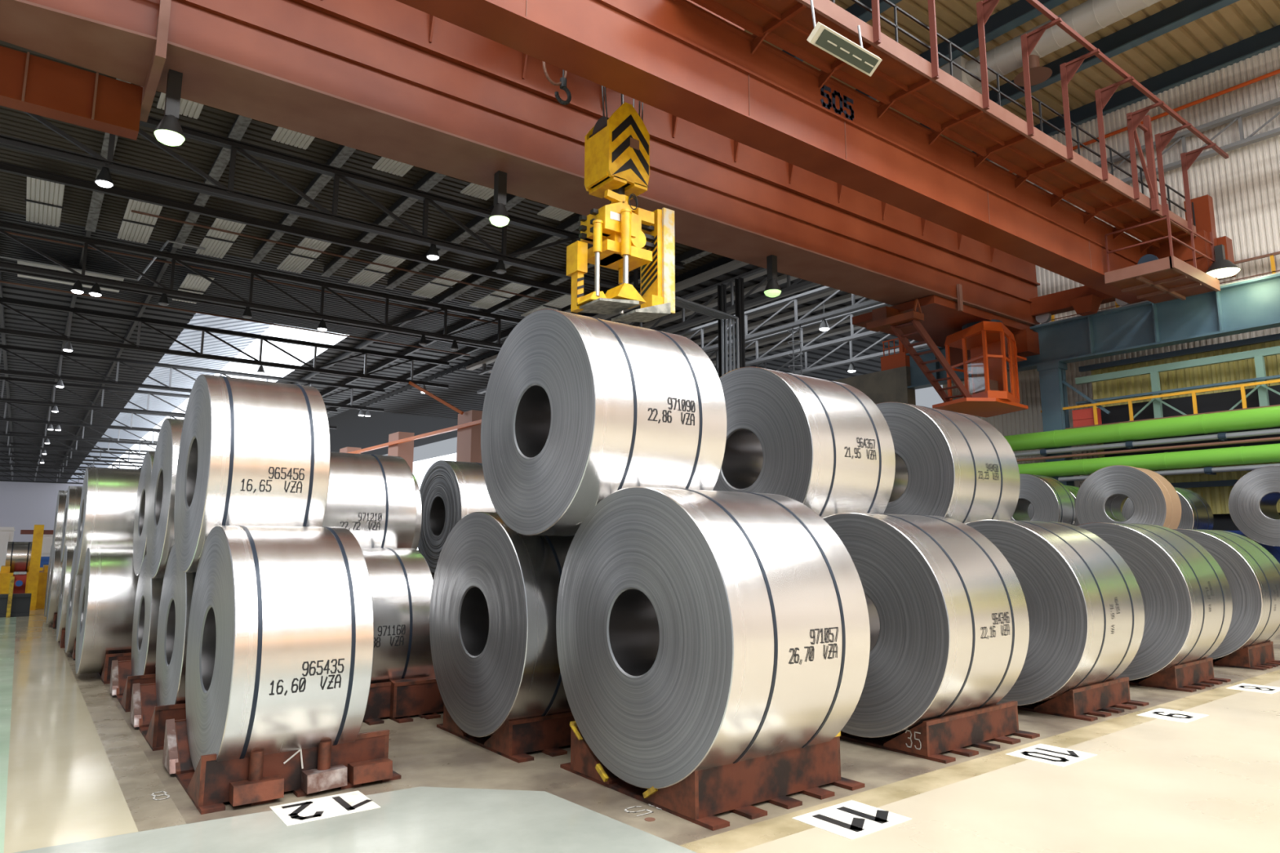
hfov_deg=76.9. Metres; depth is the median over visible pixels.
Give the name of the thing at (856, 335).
truss
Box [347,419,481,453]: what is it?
pipe
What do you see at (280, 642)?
coil
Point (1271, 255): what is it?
railing
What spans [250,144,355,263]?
roof purlin
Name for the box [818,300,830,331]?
pendant lamp
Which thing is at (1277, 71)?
pipe
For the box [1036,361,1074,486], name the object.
steel column
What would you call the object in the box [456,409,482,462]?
concrete column
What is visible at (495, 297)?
roof panel
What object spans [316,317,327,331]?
pendant lamp
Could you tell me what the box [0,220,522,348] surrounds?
roof truss
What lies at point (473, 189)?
roof panel
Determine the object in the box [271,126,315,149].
roof panel
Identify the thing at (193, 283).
roof panel
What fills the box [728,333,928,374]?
truss
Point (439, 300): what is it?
roof truss
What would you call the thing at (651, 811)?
chalk marking
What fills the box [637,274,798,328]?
bay purlin
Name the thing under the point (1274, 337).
beam
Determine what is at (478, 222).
roof purlin
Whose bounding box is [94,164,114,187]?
pendant lamp
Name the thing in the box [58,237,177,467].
roof truss
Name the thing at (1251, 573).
coil
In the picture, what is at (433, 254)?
pendant lamp
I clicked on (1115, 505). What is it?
coil
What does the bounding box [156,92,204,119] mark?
roof panel
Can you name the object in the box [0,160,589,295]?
tie
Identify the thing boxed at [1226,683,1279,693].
number plate
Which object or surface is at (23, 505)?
wall
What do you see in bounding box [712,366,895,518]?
coil
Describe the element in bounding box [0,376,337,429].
roof truss
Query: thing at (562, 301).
roof panel
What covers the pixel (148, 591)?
coil
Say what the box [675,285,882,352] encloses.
truss
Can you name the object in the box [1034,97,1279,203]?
truss
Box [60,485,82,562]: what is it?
coil
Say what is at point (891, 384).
wall
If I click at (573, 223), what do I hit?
roof purlin
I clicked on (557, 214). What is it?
roof panel
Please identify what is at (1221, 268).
lamp
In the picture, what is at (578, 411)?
coil
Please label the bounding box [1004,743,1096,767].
number plate
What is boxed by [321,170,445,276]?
roof purlin
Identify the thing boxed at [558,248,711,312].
roof purlin
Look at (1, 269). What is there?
tie
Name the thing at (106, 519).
coil
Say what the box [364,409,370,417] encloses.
pendant lamp
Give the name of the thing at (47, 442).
pendant lamp
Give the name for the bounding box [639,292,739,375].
pipes
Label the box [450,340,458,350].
pendant lamp
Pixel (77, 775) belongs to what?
floor
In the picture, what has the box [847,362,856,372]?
pendant lamp
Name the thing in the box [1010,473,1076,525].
coil
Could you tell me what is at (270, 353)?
skylight
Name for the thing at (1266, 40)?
roof purlin
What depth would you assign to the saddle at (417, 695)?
8.30 m
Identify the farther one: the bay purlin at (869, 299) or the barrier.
the bay purlin at (869, 299)
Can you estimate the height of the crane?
6.950 m
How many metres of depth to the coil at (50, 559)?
18.90 m
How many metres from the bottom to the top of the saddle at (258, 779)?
0.363 m
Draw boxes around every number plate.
[269,791,380,826]
[791,800,911,839]
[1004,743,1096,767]
[1136,707,1208,723]
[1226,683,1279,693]
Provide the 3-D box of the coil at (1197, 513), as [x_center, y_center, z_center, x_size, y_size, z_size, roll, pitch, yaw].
[13.342,2.331,20.403,1.301,1.627,1.627,6,-10,-37]
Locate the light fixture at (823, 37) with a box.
[806,0,882,76]
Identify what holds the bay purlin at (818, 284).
attached to the ceiling
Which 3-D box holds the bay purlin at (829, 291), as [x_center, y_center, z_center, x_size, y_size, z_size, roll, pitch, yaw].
[5.195,-6.838,55.157,0.560,0.250,45.000,6,-10,-37]
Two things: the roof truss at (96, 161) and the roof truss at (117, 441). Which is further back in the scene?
the roof truss at (117, 441)
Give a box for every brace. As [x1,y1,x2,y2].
[408,381,463,414]
[1062,380,1110,413]
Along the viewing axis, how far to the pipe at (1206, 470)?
21.94 m
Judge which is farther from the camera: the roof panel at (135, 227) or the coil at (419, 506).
the roof panel at (135, 227)
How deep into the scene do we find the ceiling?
44.21 m
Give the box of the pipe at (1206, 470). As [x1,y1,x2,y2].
[1057,462,1279,481]
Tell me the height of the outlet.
0.500 m
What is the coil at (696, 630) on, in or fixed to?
on the saddle at (732, 788)
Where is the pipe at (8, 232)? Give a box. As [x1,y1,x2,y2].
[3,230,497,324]
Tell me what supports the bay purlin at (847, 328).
attached to the ceiling
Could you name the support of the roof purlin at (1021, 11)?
attached to the ceiling
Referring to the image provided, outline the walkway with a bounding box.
[1065,404,1279,429]
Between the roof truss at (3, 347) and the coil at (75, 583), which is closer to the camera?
the coil at (75, 583)
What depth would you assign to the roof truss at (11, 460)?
141.40 m
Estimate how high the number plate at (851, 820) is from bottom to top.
0.004 m
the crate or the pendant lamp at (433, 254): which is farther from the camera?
the pendant lamp at (433, 254)
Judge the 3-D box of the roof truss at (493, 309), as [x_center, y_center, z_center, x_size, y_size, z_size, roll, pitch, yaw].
[-55.807,1.170,112.476,0.200,0.400,155.000,6,-10,-37]
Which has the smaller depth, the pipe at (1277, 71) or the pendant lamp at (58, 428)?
the pipe at (1277, 71)
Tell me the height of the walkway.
0.060 m
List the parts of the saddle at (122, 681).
worn plate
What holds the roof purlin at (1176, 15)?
attached to the ceiling
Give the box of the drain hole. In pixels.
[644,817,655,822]
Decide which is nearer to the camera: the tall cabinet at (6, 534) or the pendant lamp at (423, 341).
the tall cabinet at (6, 534)
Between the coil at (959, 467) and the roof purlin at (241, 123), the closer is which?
the coil at (959, 467)
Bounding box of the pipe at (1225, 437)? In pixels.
[1013,428,1279,457]
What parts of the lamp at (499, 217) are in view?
glowing bulb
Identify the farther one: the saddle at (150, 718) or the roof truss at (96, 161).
the roof truss at (96, 161)
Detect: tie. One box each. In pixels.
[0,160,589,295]
[0,268,500,351]
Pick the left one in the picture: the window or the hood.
the window
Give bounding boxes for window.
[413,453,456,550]
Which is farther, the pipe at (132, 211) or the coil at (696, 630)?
the pipe at (132, 211)
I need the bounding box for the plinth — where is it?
[1103,426,1279,530]
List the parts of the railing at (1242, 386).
rail post, rail post, rail post, rail post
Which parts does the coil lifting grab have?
piston rod, slide rail, piston rod, leg, leg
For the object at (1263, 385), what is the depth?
21.70 m
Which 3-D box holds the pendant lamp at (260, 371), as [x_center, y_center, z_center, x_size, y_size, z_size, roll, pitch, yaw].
[-26.213,-3.996,55.728,0.526,0.710,0.540,6,-10,-37]
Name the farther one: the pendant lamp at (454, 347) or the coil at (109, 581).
the pendant lamp at (454, 347)
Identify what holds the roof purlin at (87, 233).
attached to the ceiling
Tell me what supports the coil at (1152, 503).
on the coil
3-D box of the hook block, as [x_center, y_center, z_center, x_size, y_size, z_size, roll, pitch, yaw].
[-0.433,-5.814,14.475,1.174,3.988,0.772,6,-10,-37]
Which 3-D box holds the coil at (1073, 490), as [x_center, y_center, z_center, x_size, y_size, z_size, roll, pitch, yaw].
[11.756,2.536,22.646,1.101,1.807,1.807,6,-10,-37]
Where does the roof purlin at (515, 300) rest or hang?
attached to the ceiling
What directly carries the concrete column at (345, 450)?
on the floor
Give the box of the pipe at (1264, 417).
[1003,405,1279,451]
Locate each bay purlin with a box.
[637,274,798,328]
[670,284,820,333]
[682,288,842,337]
[693,293,862,345]
[706,304,893,359]
[707,298,871,346]
[711,324,862,365]
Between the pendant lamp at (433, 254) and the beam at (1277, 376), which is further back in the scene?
the pendant lamp at (433, 254)
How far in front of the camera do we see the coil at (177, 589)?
7.62 m
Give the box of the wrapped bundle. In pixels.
[40,534,53,556]
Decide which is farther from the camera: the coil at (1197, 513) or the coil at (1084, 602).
the coil at (1197, 513)
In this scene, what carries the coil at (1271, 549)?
on the saddle
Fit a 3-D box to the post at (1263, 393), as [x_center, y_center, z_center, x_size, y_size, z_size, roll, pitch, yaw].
[16.747,-1.170,21.690,0.150,1.500,0.180,6,-10,-37]
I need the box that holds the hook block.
[584,85,649,204]
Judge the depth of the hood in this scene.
24.39 m
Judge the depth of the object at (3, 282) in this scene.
50.84 m
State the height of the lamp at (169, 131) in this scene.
1.140 m
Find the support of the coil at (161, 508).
on the coil at (177, 589)
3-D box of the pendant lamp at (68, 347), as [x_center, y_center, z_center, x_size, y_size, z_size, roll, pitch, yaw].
[-34.902,-4.948,49.182,0.526,0.710,0.540,6,-10,-37]
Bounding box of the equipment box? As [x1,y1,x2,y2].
[1071,407,1102,426]
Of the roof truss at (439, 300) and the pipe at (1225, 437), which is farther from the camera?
the roof truss at (439, 300)
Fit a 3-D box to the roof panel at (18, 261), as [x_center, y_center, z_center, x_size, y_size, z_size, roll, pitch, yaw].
[-31.439,-8.244,44.515,4.700,0.070,3.300,6,-10,-37]
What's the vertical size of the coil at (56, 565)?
1.680 m
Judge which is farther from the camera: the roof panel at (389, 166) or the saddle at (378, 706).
the roof panel at (389, 166)
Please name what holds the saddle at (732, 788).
on the floor
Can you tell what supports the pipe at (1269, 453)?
attached to the steel column at (1054, 396)
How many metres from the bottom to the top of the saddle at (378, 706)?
0.380 m
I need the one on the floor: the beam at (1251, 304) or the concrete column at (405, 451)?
the concrete column at (405, 451)
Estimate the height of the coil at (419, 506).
1.607 m
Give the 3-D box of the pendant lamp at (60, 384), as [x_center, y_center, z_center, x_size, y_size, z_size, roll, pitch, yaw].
[-43.577,-3.294,60.557,0.526,0.710,0.540,6,-10,-37]
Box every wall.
[0,480,83,542]
[832,365,915,404]
[942,45,1279,487]
[1091,340,1279,514]
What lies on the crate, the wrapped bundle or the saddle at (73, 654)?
the wrapped bundle
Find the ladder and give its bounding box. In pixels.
[787,324,803,375]
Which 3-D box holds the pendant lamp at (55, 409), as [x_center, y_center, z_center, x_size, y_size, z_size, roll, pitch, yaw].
[-52.212,-1.635,71.961,0.526,0.710,0.540,6,-10,-37]
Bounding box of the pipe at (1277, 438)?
[1016,436,1279,462]
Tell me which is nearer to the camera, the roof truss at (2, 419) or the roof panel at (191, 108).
the roof panel at (191, 108)
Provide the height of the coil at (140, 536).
1.607 m
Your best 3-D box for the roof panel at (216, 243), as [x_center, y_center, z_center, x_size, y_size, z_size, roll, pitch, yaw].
[-20.228,-9.039,38.841,1.340,0.130,5.800,6,-10,-37]
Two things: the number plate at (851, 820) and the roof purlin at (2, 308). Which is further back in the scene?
the roof purlin at (2, 308)
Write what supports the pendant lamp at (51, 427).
hanging from the roof truss at (2, 419)
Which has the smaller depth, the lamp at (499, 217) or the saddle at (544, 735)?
the saddle at (544, 735)
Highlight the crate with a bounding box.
[40,556,49,567]
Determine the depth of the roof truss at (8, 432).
108.01 m
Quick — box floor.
[0,572,1279,852]
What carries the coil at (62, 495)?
on the coil at (50, 559)
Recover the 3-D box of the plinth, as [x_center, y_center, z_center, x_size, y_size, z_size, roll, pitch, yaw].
[17.345,2.291,21.520,1.000,5.200,21.400,6,-10,-37]
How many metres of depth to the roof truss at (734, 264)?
45.30 m
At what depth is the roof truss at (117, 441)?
96.55 m
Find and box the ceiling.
[0,0,1279,482]
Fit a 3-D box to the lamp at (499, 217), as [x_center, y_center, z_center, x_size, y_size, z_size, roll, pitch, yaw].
[-2.706,-4.394,15.575,0.400,1.060,0.400,6,-10,-37]
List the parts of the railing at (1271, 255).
rail post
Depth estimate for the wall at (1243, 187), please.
24.98 m
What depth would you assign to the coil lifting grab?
13.76 m
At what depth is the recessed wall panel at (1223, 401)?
23.29 m
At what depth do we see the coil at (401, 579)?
8.37 m
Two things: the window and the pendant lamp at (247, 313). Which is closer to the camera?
the pendant lamp at (247, 313)
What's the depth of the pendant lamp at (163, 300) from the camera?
39.71 m
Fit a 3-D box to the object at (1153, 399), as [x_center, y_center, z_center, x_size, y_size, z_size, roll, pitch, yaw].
[15.103,-0.493,23.566,0.040,0.739,1.732,6,-10,-37]
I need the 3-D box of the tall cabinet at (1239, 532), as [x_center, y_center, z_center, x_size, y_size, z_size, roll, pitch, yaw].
[16.860,3.519,19.190,1.550,2.100,4.600,6,-10,-37]
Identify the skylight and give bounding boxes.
[66,313,271,482]
[107,324,349,469]
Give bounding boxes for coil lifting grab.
[566,189,675,322]
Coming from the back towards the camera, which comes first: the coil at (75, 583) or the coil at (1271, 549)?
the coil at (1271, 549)
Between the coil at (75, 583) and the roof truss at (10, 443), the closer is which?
the coil at (75, 583)
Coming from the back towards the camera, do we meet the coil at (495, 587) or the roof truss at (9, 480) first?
the roof truss at (9, 480)
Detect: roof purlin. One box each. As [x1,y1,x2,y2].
[0,260,14,463]
[35,230,91,468]
[84,78,130,231]
[172,114,252,248]
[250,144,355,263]
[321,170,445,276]
[385,193,524,289]
[444,213,582,300]
[497,262,595,311]
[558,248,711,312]
[782,0,901,61]
[855,0,1067,100]
[919,0,1239,128]
[972,24,1279,160]
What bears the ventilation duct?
hanging from the roof purlin at (1021, 11)
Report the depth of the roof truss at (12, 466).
151.85 m
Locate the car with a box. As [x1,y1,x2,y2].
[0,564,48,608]
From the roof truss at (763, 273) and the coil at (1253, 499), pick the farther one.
the roof truss at (763, 273)
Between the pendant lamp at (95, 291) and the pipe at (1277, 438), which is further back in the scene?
the pendant lamp at (95, 291)
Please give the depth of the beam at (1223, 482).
22.67 m
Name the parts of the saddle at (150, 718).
worn plate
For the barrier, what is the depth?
19.74 m
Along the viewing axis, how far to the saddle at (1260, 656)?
11.68 m
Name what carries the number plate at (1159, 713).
on the floor
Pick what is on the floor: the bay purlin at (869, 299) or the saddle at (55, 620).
the saddle at (55, 620)
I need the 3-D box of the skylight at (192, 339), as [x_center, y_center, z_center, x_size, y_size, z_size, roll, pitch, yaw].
[-84.626,2.464,130.822,6.600,2.320,191.100,6,-10,-37]
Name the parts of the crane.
joint plate, plate, plate, control seat, handrail, conductor rail, braced frame, drive motor, guard rail, platform frame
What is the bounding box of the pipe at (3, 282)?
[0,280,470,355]
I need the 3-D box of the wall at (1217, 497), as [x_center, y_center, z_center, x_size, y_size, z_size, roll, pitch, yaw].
[21.007,-0.768,17.162,0.070,4.800,21.400,6,-10,-37]
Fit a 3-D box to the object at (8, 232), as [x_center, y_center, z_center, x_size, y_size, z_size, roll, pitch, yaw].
[-19.964,-8.011,45.181,27.002,0.110,0.110,6,-10,-37]
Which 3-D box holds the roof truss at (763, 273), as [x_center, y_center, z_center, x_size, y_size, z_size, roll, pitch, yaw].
[0.659,-7.335,51.740,0.560,0.250,45.000,6,-10,-37]
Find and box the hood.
[939,55,982,93]
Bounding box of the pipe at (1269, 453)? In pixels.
[1017,443,1279,476]
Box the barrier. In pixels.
[0,593,31,617]
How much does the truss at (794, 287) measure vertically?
2.600 m
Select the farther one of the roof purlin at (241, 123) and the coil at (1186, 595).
the roof purlin at (241, 123)
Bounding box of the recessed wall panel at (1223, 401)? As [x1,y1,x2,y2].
[1097,385,1279,424]
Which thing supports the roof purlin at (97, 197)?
attached to the ceiling
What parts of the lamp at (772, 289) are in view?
glowing bulb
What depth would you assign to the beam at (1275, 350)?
23.24 m
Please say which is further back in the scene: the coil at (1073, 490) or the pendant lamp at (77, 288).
the pendant lamp at (77, 288)
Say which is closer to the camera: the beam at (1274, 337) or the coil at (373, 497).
the coil at (373, 497)
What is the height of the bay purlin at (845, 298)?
0.250 m
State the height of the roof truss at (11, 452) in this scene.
2.100 m
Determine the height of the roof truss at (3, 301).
2.100 m
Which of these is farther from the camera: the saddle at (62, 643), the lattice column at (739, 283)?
the lattice column at (739, 283)
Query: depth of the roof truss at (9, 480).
163.31 m
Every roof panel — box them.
[17,260,124,292]
[24,176,64,226]
[117,199,162,244]
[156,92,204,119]
[172,273,213,303]
[195,217,245,258]
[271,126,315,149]
[276,237,331,273]
[347,253,405,286]
[372,156,413,176]
[411,268,471,298]
[460,182,493,199]
[469,282,531,309]
[520,293,571,316]
[537,205,573,221]
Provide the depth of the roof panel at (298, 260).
41.10 m
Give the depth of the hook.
13.75 m
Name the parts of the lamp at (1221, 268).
glowing bulb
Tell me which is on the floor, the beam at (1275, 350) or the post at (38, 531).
the post at (38, 531)
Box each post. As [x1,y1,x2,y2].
[5,576,14,617]
[20,524,53,610]
[1150,370,1163,417]
[1253,355,1269,406]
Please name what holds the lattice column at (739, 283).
on the floor
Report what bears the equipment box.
on the walkway
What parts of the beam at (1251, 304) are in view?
crane rail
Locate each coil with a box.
[4,542,32,572]
[44,545,52,617]
[46,545,62,623]
[51,490,67,560]
[56,545,75,641]
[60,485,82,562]
[65,546,82,653]
[75,467,141,575]
[75,546,138,674]
[131,555,164,675]
[133,451,155,575]
[146,417,183,578]
[155,544,196,706]
[173,373,330,572]
[185,525,373,770]
[322,452,416,548]
[361,547,433,684]
[411,473,422,550]
[417,460,496,573]
[429,511,574,737]
[480,308,726,536]
[555,486,870,789]
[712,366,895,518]
[822,512,1029,737]
[875,401,1020,524]
[965,520,1144,706]
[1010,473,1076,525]
[1027,484,1079,525]
[1075,465,1172,528]
[1075,522,1232,680]
[1110,467,1181,528]
[1121,487,1213,529]
[1172,528,1279,659]
[1228,466,1279,546]
[1244,536,1279,564]
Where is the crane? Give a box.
[0,0,1235,417]
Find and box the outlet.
[1028,54,1039,68]
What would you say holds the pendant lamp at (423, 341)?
hanging from the roof truss at (74, 275)
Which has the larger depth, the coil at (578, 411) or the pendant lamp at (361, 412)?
the pendant lamp at (361, 412)
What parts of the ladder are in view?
ladder frame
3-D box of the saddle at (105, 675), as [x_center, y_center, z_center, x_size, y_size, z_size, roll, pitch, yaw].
[-6.756,3.237,11.223,1.271,0.364,1.440,6,-10,-37]
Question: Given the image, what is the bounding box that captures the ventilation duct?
[939,0,1160,93]
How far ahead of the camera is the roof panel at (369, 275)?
43.37 m
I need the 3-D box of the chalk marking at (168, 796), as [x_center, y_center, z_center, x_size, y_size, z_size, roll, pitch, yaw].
[-3.397,2.614,5.706,0.106,0.001,0.215,6,-10,-37]
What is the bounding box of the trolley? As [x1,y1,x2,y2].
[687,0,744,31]
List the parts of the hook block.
cheek plate, plate, plate, cheek plate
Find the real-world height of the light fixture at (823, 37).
0.932 m
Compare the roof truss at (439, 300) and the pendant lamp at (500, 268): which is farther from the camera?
the roof truss at (439, 300)
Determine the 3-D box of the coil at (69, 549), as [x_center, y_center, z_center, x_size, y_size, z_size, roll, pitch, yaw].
[-10.139,2.988,14.499,0.451,1.680,1.680,6,-10,-37]
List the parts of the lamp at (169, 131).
glowing bulb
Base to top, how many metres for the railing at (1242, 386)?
0.680 m
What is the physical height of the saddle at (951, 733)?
0.301 m
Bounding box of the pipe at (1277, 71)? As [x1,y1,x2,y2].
[1008,68,1279,173]
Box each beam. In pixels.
[906,272,1279,389]
[1075,346,1279,384]
[1075,374,1279,404]
[1078,333,1279,372]
[1170,479,1239,488]
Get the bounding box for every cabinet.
[0,526,14,571]
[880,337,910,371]
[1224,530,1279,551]
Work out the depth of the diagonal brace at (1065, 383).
25.09 m
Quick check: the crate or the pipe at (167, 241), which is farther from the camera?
the pipe at (167, 241)
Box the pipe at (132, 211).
[131,209,549,302]
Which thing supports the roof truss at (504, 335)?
attached to the ceiling
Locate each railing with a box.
[1040,379,1279,425]
[1049,251,1279,321]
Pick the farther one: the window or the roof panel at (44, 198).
the window
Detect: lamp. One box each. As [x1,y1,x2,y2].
[44,437,49,444]
[47,422,53,430]
[51,404,58,412]
[54,424,61,431]
[55,377,64,387]
[62,339,73,351]
[70,277,84,293]
[88,280,102,296]
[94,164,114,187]
[153,68,185,146]
[157,293,168,306]
[242,305,252,318]
[256,364,264,374]
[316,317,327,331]
[358,408,364,416]
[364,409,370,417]
[418,335,426,346]
[426,241,439,260]
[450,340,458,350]
[488,170,510,226]
[494,260,506,274]
[764,254,781,297]
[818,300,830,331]
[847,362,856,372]
[1205,244,1240,278]
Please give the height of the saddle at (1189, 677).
0.286 m
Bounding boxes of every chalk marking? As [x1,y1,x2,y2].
[151,791,169,799]
[624,804,662,816]
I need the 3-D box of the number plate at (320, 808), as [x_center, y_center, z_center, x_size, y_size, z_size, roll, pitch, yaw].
[-2.133,2.581,5.465,0.608,0.004,0.460,6,-10,-37]
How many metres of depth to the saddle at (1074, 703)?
8.51 m
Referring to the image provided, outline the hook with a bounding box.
[542,61,571,104]
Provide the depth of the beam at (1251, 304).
23.70 m
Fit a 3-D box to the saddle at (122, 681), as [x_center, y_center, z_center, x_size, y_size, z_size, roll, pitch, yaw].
[-5.463,2.973,9.463,1.170,0.380,1.440,6,-10,-37]
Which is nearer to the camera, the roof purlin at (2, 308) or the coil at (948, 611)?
the coil at (948, 611)
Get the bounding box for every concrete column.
[339,446,360,453]
[387,431,414,473]
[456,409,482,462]
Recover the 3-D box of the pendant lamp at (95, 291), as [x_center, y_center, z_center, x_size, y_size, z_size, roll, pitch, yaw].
[-25.765,-6.552,38.156,0.526,0.710,0.540,6,-10,-37]
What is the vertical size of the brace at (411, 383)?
2.944 m
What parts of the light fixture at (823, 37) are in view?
suspension rod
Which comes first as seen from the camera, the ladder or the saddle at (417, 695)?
the saddle at (417, 695)
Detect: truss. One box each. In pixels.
[0,111,684,298]
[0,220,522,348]
[0,297,449,388]
[0,344,385,411]
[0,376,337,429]
[0,400,184,431]
[0,417,160,445]
[0,431,157,455]
[0,441,154,463]
[0,450,143,470]
[0,458,142,474]
[0,465,85,479]
[0,471,84,484]
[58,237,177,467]
[290,293,447,384]
[320,302,499,396]
[326,327,514,413]
[466,259,749,370]
[476,266,817,394]
[488,270,767,373]
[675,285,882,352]
[705,302,887,373]
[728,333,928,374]
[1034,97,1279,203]
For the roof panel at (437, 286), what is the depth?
45.64 m
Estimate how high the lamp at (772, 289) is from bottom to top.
1.040 m
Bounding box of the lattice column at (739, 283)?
[717,276,745,377]
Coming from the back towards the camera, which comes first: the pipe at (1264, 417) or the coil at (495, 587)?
the pipe at (1264, 417)
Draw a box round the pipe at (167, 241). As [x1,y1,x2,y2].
[0,240,204,280]
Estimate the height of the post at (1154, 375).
1.500 m
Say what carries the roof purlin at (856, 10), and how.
attached to the ceiling
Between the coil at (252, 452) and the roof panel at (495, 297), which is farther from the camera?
the roof panel at (495, 297)
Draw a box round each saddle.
[51,613,57,628]
[57,630,65,648]
[70,640,75,660]
[97,652,131,684]
[109,660,155,712]
[129,683,186,751]
[162,719,400,814]
[363,681,433,725]
[386,665,444,723]
[436,704,574,763]
[560,720,864,831]
[840,701,1039,764]
[995,676,1149,721]
[1128,657,1231,692]
[1212,641,1279,670]
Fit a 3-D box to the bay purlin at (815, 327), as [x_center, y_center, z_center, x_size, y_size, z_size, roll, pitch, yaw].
[9.730,-6.341,58.574,0.560,0.250,45.000,6,-10,-37]
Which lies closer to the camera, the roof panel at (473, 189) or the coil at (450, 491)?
the coil at (450, 491)
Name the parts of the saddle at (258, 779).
worn plate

